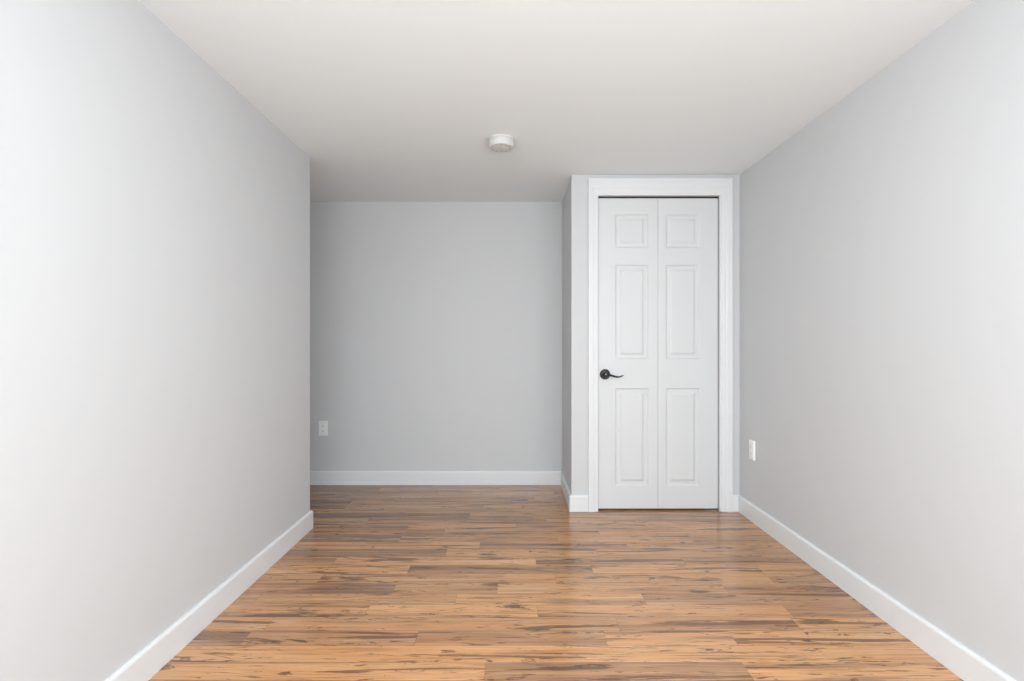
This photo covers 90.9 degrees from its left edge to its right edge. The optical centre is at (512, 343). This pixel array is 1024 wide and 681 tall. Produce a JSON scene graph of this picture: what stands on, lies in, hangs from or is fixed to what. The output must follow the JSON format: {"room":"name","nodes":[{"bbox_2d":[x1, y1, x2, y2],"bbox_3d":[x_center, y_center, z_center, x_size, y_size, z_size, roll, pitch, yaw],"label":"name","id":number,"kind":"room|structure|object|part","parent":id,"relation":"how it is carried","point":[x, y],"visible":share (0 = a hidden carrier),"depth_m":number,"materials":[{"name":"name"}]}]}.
{"room":"empty room","nodes":[
{"label":"empty room","id":0,"kind":"room"},
{"bbox_2d":[0,0,309,680],"bbox_3d":[-1.627,0.000,0.783,0.847,2.200,4.406,0,0,0],"label":"wall","id":1,"kind":"structure","parent":0,"point":[155,222],"depth_m":1.60,"materials":[{"name":"grey paint"}]},
{"bbox_2d":[105,510,312,680],"bbox_3d":[-1.569,1.047,0.850,0.761,0.106,4.300,0,0,0],"label":"baseboard","id":2,"kind":"structure","parent":1,"relation":"attached to","point":[145,664],"depth_m":1.95,"materials":[{"name":"white paint"}]},
{"bbox_2d":[310,202,561,470],"bbox_3d":[-0.283,0.000,3.980,3.533,2.200,0.120,0,0,0],"label":"wall","id":3,"kind":"structure","parent":0,"point":[436,327],"depth_m":3.92,"materials":[{"name":"grey paint"}]},
{"bbox_2d":[319,421,327,435],"bbox_3d":[-1.475,0.663,3.916,0.070,0.114,0.009,0,0,0],"label":"electrical outlet","id":4,"kind":"object","parent":3,"relation":"attached to","point":[323,425],"visible":1,"depth_m":3.91,"materials":[{"name":"white plastic"}]},
{"bbox_2d":[148,485,963,680],"bbox_3d":[-0.224,1.110,1.310,3.653,0.020,5.460,0,0,0],"label":"floor","id":5,"kind":"structure","parent":0,"point":[387,582],"depth_m":2.11,"materials":[{"name":"laminate"}]},
{"bbox_2d":[138,0,974,201],"bbox_3d":[-0.224,-1.150,1.310,3.653,0.100,5.460,0,0,0],"label":"ceiling","id":6,"kind":"structure","parent":0,"point":[386,100],"depth_m":2.10,"materials":[{"name":"white paint"}]},
{"bbox_2d":[488,134,513,151],"bbox_3d":[-0.064,-1.074,2.720,0.140,0.052,0.140,0,0,0],"label":"smoke detector","id":7,"kind":"object","parent":6,"relation":"attached to","point":[497,142],"visible":1,"depth_m":2.67,"materials":[{"name":"white plastic"}]},
{"bbox_2d":[562,175,738,494],"bbox_3d":[0.933,0.000,3.610,1.100,2.200,0.620,0,0,0],"label":"wall","id":8,"kind":"structure","parent":0,"point":[575,200],"depth_m":3.30,"materials":[{"name":"grey paint"}]},
{"bbox_2d":[310,471,587,511],"bbox_3d":[-0.730,1.047,3.461,2.440,0.106,0.918,0,0,0],"label":"baseboard","id":9,"kind":"structure","parent":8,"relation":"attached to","point":[575,503],"depth_m":3.91,"materials":[{"name":"white paint"}]},
{"bbox_2d":[598,196,720,510],"bbox_3d":[0.957,0.061,3.325,0.818,2.078,0.131,0,0,0],"label":"door","id":10,"kind":"structure","parent":8,"relation":"in","point":[659,257],"depth_m":3.31,"materials":[{"name":"white paint"}]},
{"bbox_3d":[0.605,0.205,3.287,0.069,0.069,0.055,0,0,0],"label":"lever handle","id":11,"kind":"part","parent":10,"relation":"part of","materials":[{"name":"black metal"}]},
{"bbox_2d":[588,178,732,511],"bbox_3d":[0.962,0.011,3.291,0.942,2.177,0.019,0,0,0],"label":"trim","id":12,"kind":"structure","parent":8,"relation":"attached to","point":[723,187],"depth_m":3.28,"materials":[{"name":"white paint"}]},
{"bbox_2d":[739,0,1023,680],"bbox_3d":[1.543,0.000,1.310,0.120,2.200,5.460,0,0,0],"label":"wall","id":13,"kind":"structure","parent":0,"point":[881,243],"depth_m":1.90,"materials":[{"name":"grey paint"}]},
{"bbox_2d":[749,439,754,460],"bbox_3d":[1.475,0.660,3.113,0.016,0.120,0.058,0,0,0],"label":"electrical outlet","id":14,"kind":"object","parent":13,"relation":"attached to","point":[751,442],"visible":1,"depth_m":3.10,"materials":[{"name":"white plastic"}]},
{"bbox_2d":[733,495,1015,680],"bbox_3d":[1.458,1.047,1.000,0.050,0.106,4.600,0,0,0],"label":"baseboard","id":15,"kind":"structure","parent":13,"relation":"attached to","point":[870,596],"depth_m":1.99,"materials":[{"name":"white paint"}]}
]}

